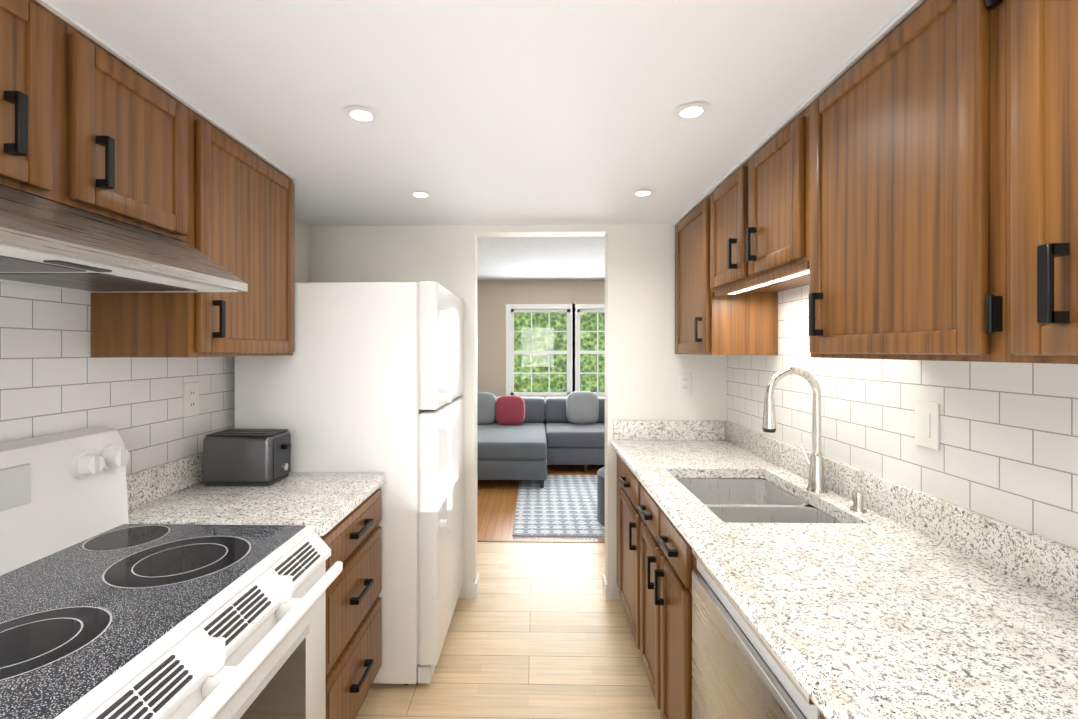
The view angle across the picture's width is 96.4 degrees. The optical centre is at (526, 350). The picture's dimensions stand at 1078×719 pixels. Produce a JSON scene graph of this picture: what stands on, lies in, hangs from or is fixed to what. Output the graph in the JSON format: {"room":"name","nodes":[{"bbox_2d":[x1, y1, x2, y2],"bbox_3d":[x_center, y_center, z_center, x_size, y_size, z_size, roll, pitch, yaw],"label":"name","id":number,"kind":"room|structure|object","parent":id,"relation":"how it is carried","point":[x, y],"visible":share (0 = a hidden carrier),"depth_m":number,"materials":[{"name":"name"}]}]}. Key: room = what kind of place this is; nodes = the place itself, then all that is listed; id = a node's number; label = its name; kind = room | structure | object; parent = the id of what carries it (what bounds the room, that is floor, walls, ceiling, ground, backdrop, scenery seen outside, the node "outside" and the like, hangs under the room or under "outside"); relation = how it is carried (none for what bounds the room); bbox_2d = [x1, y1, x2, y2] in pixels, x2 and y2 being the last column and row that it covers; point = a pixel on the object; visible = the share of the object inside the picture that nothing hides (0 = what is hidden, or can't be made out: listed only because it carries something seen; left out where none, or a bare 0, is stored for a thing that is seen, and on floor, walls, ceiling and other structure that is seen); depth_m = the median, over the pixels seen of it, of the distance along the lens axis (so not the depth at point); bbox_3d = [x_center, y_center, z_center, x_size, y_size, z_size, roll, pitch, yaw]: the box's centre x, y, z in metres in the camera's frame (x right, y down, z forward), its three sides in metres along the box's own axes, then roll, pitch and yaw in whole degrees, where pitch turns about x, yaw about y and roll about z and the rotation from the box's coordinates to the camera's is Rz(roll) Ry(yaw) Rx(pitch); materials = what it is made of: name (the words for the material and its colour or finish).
{"room":"kitchen","nodes":[
{"label":"kitchen","id":0,"kind":"room"},
{"bbox_2d":[295,218,308,282],"bbox_3d":[-1.349,0.140,0.737,0.100,2.560,4.100,0,0,1],"label":"wall","id":1,"kind":"structure","parent":0,"point":[301,252],"depth_m":2.69,"materials":[{"name":"beige paint"}]},
{"bbox_2d":[0,0,195,247],"bbox_3d":[-1.127,-0.517,1.020,0.309,0.403,0.764,0,0,1],"label":"upper cabinet","id":2,"kind":"object","parent":1,"relation":"attached to","point":[92,122],"depth_m":1.07,"materials":[{"name":"brown wood"}]},
{"bbox_2d":[0,185,247,292],"bbox_3d":[-1.047,-0.237,1.018,0.469,0.148,0.754,0,0,1],"label":"range hood","id":3,"kind":"object","parent":2,"relation":"attached to","point":[47,243],"visible":1,"depth_m":1.02,"materials":[{"name":"silver metal"}]},
{"bbox_2d":[0,281,234,474],"bbox_3d":[-1.297,-0.096,0.611,0.008,1.244,3.250,0,0,1],"label":"wall tile","id":4,"kind":"structure","parent":1,"relation":"attached to","point":[55,377],"depth_m":1.40,"materials":[{"name":"white tile"}]},
{"bbox_2d":[183,382,198,416],"bbox_3d":[-1.263,0.184,1.816,0.009,0.126,0.080,0,0,1],"label":"outlet","id":5,"kind":"object","parent":4,"relation":"attached to","point":[190,399],"visible":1,"depth_m":1.81,"materials":[{"name":"white plastic"}]},
{"bbox_2d":[126,452,203,511],"bbox_3d":[-1.282,0.451,0.798,0.022,0.110,2.424,0,0,1],"label":"backsplash","id":6,"kind":"structure","parent":1,"relation":"attached to","point":[143,486],"depth_m":1.66,"materials":[{"name":"white stone"}]},
{"bbox_2d":[91,106,295,356],"bbox_3d":[-1.112,-0.349,1.707,0.309,0.738,0.604,0,0,1],"label":"upper cabinet","id":7,"kind":"object","parent":1,"relation":"attached to","point":[245,201],"depth_m":1.56,"materials":[{"name":"brown wood"}]},
{"bbox_2d":[49,0,912,225],"bbox_3d":[-0.098,-0.930,0.761,2.400,0.420,4.000,0,0,1],"label":"ceiling","id":8,"kind":"structure","parent":0,"point":[524,112],"depth_m":1.32,"materials":[{"name":"white paint"}]},
{"bbox_2d":[341,106,380,124],"bbox_3d":[-0.503,-0.717,1.470,0.116,0.001,0.116,0,0,1],"label":"recessed light","id":9,"kind":"object","parent":8,"relation":"in","point":[351,113],"visible":1,"depth_m":1.47,"materials":[{"name":"white"}]},
{"bbox_2d":[408,191,432,198],"bbox_3d":[-0.487,-0.716,2.220,0.116,0.001,0.116,0,0,1],"label":"recessed light","id":10,"kind":"object","parent":8,"relation":"in","point":[420,194],"visible":1,"depth_m":2.22,"materials":[{"name":"white"}]},
{"bbox_2d":[630,189,655,197],"bbox_3d":[0.532,-0.716,2.198,0.116,0.001,0.116,0,0,1],"label":"recessed light","id":11,"kind":"object","parent":8,"relation":"in","point":[642,193],"visible":1,"depth_m":2.20,"materials":[{"name":"white"}]},
{"bbox_2d":[671,103,711,121],"bbox_3d":[0.497,-0.717,1.449,0.116,0.001,0.116,0,0,1],"label":"recessed light","id":12,"kind":"object","parent":8,"relation":"in","point":[691,110],"visible":1,"depth_m":1.45,"materials":[{"name":"white"}]},
{"bbox_2d":[355,465,660,718],"bbox_3d":[0.026,1.460,2.859,5.400,0.080,8.400,0,0,1],"label":"floor","id":13,"kind":"structure","parent":0,"point":[519,658],"depth_m":2.33,"materials":[{"name":"laminate"}]},
{"bbox_2d":[0,427,342,718],"bbox_3d":[-0.904,0.812,1.025,0.752,1.175,0.780,0,0,1],"label":"range","id":14,"kind":"object","parent":13,"relation":"on","point":[108,610],"visible":1,"depth_m":1.07,"materials":[{"name":"white metal"}]},
{"bbox_2d":[235,282,463,684],"bbox_3d":[-0.764,0.559,2.387,0.910,1.722,0.757,0,0,1],"label":"fridge","id":15,"kind":"object","parent":13,"relation":"on","point":[366,377],"visible":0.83,"depth_m":2.01,"materials":[{"name":"white metal"}]},
{"bbox_2d":[316,480,385,718],"bbox_3d":[-0.935,0.984,1.713,0.678,0.872,0.580,0,0,1],"label":"base cabinet","id":16,"kind":"object","parent":13,"relation":"on","point":[353,601],"depth_m":1.66,"materials":[{"name":"brown wood"}]},
{"bbox_2d":[128,472,385,531],"bbox_3d":[-0.931,0.526,1.712,0.686,0.040,0.585,0,0,1],"label":"countertop","id":17,"kind":"structure","parent":16,"relation":"on","point":[319,499],"depth_m":1.60,"materials":[{"name":"white stone"}]},
{"bbox_2d":[203,429,290,485],"bbox_3d":[-1.061,0.409,1.864,0.288,0.192,0.165,0,0,1],"label":"toaster","id":18,"kind":"object","parent":17,"relation":"on","point":[246,457],"visible":1,"depth_m":1.78,"materials":[{"name":"grey metal"}]},
{"bbox_2d":[477,391,604,487],"bbox_3d":[0.538,0.939,5.804,3.140,0.936,1.850,0,0,1],"label":"sofa","id":19,"kind":"object","parent":13,"relation":"on","point":[524,438],"visible":0.46,"depth_m":5.55,"materials":[{"name":"grey fabric"}]},
{"bbox_2d":[477,540,604,542],"bbox_3d":[0.041,1.418,3.579,5.200,0.004,0.030,0,0,1],"label":"threshold","id":20,"kind":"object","parent":13,"relation":"on","point":[550,541],"depth_m":3.57,"materials":[{"name":"brown wood"}]},
{"bbox_2d":[512,475,604,539],"bbox_3d":[0.811,1.414,4.525,1.800,0.010,1.835,0,0,1],"label":"rug","id":21,"kind":"object","parent":13,"relation":"on","point":[561,506],"visible":0.44,"depth_m":4.29,"materials":[{"name":"grey fabric"}]},
{"bbox_2d":[597,466,604,526],"bbox_3d":[0.920,1.194,3.990,0.660,0.426,0.660,0,0,1],"label":"ottoman","id":22,"kind":"object","parent":21,"relation":"on","point":[601,496],"visible":0.12,"depth_m":3.91,"materials":[{"name":"grey fabric"}]},
{"bbox_2d":[610,444,637,636],"bbox_3d":[0.809,0.984,2.391,0.647,0.872,0.694,0,0,1],"label":"base cabinet","id":23,"kind":"object","parent":13,"relation":"on","point":[625,474],"depth_m":2.37,"materials":[{"name":"brown wood"}]},
{"bbox_2d":[692,549,819,718],"bbox_3d":[0.780,0.986,1.073,0.630,0.868,0.598,0,0,1],"label":"dishwasher","id":24,"kind":"object","parent":13,"relation":"on","point":[740,670],"visible":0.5,"depth_m":1.10,"materials":[{"name":"grey metal"}]},
{"bbox_2d":[634,476,889,718],"bbox_3d":[0.795,0.984,1.710,0.647,0.872,0.668,0,0,1],"label":"base cabinet","id":25,"kind":"object","parent":13,"relation":"on","point":[664,559],"depth_m":1.65,"materials":[{"name":"brown wood"}]},
{"bbox_2d":[614,440,1077,718],"bbox_3d":[0.784,0.526,1.141,0.644,0.040,3.196,0,0,1],"label":"countertop","id":26,"kind":"structure","parent":25,"relation":"on","point":[882,621],"depth_m":0.94,"materials":[{"name":"white stone"}]},
{"bbox_2d":[676,478,841,522],"bbox_3d":[0.798,0.647,1.737,0.438,0.196,0.668,0,0,1],"label":"sink","id":27,"kind":"object","parent":26,"relation":"in","point":[742,500],"visible":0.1,"depth_m":1.92,"materials":[{"name":"silver metal"}]},
{"bbox_2d":[762,367,827,492],"bbox_3d":[0.969,0.282,1.776,0.228,0.446,0.143,0,0,1],"label":"faucet","id":28,"kind":"object","parent":26,"relation":"on","point":[816,478],"visible":1,"depth_m":1.73,"materials":[{"name":"silver metal"}]},
{"bbox_2d":[850,491,865,512],"bbox_3d":[1.048,0.476,1.522,0.044,0.058,0.044,0,0,1],"label":"soap dispenser","id":29,"kind":"object","parent":26,"relation":"on","point":[858,497],"visible":0.98,"depth_m":1.51,"materials":[{"name":"silver metal"}]},
{"bbox_2d":[794,676,837,718],"bbox_3d":[0.762,0.984,0.156,0.647,0.872,1.227,0,0,1],"label":"countertop","id":30,"kind":"structure","parent":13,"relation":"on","point":[825,713],"depth_m":0.73,"materials":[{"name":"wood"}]},
{"bbox_2d":[309,224,725,598],"bbox_3d":[0.025,0.140,2.819,5.400,2.560,0.120,0,0,1],"label":"wall","id":31,"kind":"structure","parent":0,"point":[640,300],"depth_m":2.75,"materials":[{"name":"beige paint"}]},
{"bbox_2d":[466,572,612,599],"bbox_3d":[0.075,1.378,2.818,0.840,0.085,0.144,0,0,1],"label":"baseboard","id":32,"kind":"structure","parent":31,"relation":"attached to","point":[472,590],"depth_m":2.75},
{"bbox_2d":[614,420,725,439],"bbox_3d":[0.807,0.451,2.728,0.622,0.110,0.022,0,0,1],"label":"backsplash","id":33,"kind":"structure","parent":31,"relation":"attached to","point":[623,429],"depth_m":2.72,"materials":[{"name":"white stone"}]},
{"bbox_2d":[677,373,691,394],"bbox_3d":[0.899,0.190,2.736,0.080,0.126,0.009,0,0,1],"label":"outlet","id":34,"kind":"object","parent":31,"relation":"attached to","point":[684,383],"visible":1,"depth_m":2.73,"materials":[{"name":"white plastic"}]},
{"bbox_2d":[477,280,604,396],"bbox_3d":[0.113,0.141,7.008,5.200,2.560,0.100,0,0,1],"label":"wall","id":35,"kind":"structure","parent":0,"point":[494,297],"depth_m":6.97,"materials":[{"name":"beige paint"}]},
{"bbox_2d":[506,304,604,400],"bbox_3d":[0.682,0.051,6.961,2.000,1.440,0.130,0,0,1],"label":"living room window","id":36,"kind":"structure","parent":35,"relation":"in","point":[573,352],"depth_m":6.97,"materials":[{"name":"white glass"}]},
{"bbox_2d":[477,236,604,279],"bbox_3d":[0.069,-1.080,4.919,5.200,0.120,4.080,0,0,1],"label":"ceiling","id":37,"kind":"structure","parent":0,"point":[540,258],"depth_m":5.33,"materials":[{"name":"white paint"}]},
{"bbox_3d":[1.151,0.140,0.685,0.100,2.560,4.100,0,0,1],"label":"wall","id":38,"kind":"structure","parent":0,"visible":0},
{"bbox_2d":[672,195,777,354],"bbox_3d":[0.972,-0.349,2.442,0.309,0.738,0.587,0,0,1],"label":"upper cabinet","id":39,"kind":"object","parent":38,"relation":"attached to","point":[704,325],"depth_m":2.19,"materials":[{"name":"brown wood"}]},
{"bbox_2d":[704,110,795,295],"bbox_3d":[0.957,-0.489,1.763,0.309,0.458,0.769,0,0,1],"label":"upper cabinet","id":40,"kind":"object","parent":38,"relation":"attached to","point":[750,213],"depth_m":1.70,"materials":[{"name":"brown wood"}]},
{"bbox_2d":[796,0,975,361],"bbox_3d":[0.943,-0.349,1.090,0.309,0.738,0.575,0,0,1],"label":"upper cabinet","id":41,"kind":"object","parent":38,"relation":"attached to","point":[902,184],"depth_m":1.04,"materials":[{"name":"brown wood"}]},
{"bbox_2d":[726,420,1077,607],"bbox_3d":[1.095,0.451,1.134,0.022,0.110,3.196,0,0,1],"label":"backsplash","id":42,"kind":"structure","parent":38,"relation":"attached to","point":[1047,564],"depth_m":1.24,"materials":[{"name":"white stone"}]},
{"bbox_2d":[726,285,1077,548],"bbox_3d":[1.100,-0.096,0.836,0.008,1.244,3.799,0,0,1],"label":"wall tile","id":43,"kind":"structure","parent":38,"relation":"attached to","point":[1007,452],"depth_m":1.27,"materials":[{"name":"white tile"}]},
{"bbox_2d":[915,401,939,450],"bbox_3d":[1.101,0.205,1.326,0.008,0.126,0.080,0,0,1],"label":"light switch","id":44,"kind":"object","parent":43,"relation":"attached to","point":[927,424],"visible":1,"depth_m":1.32,"materials":[{"name":"white plastic"}]},
{"bbox_2d":[976,0,1077,363],"bbox_3d":[0.931,-0.349,0.521,0.309,0.738,0.564,0,0,1],"label":"upper cabinet","id":45,"kind":"object","parent":38,"relation":"attached to","point":[1027,50],"depth_m":0.75,"materials":[{"name":"brown wood"}]},
{"label":"outside","id":46,"kind":"structure","parent":0,"visible":0},
{"bbox_2d":[514,312,604,391],"bbox_3d":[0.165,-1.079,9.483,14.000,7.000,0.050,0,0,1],"label":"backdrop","id":47,"kind":"structure","parent":46,"point":[526,340],"depth_m":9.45,"materials":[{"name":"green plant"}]}
]}

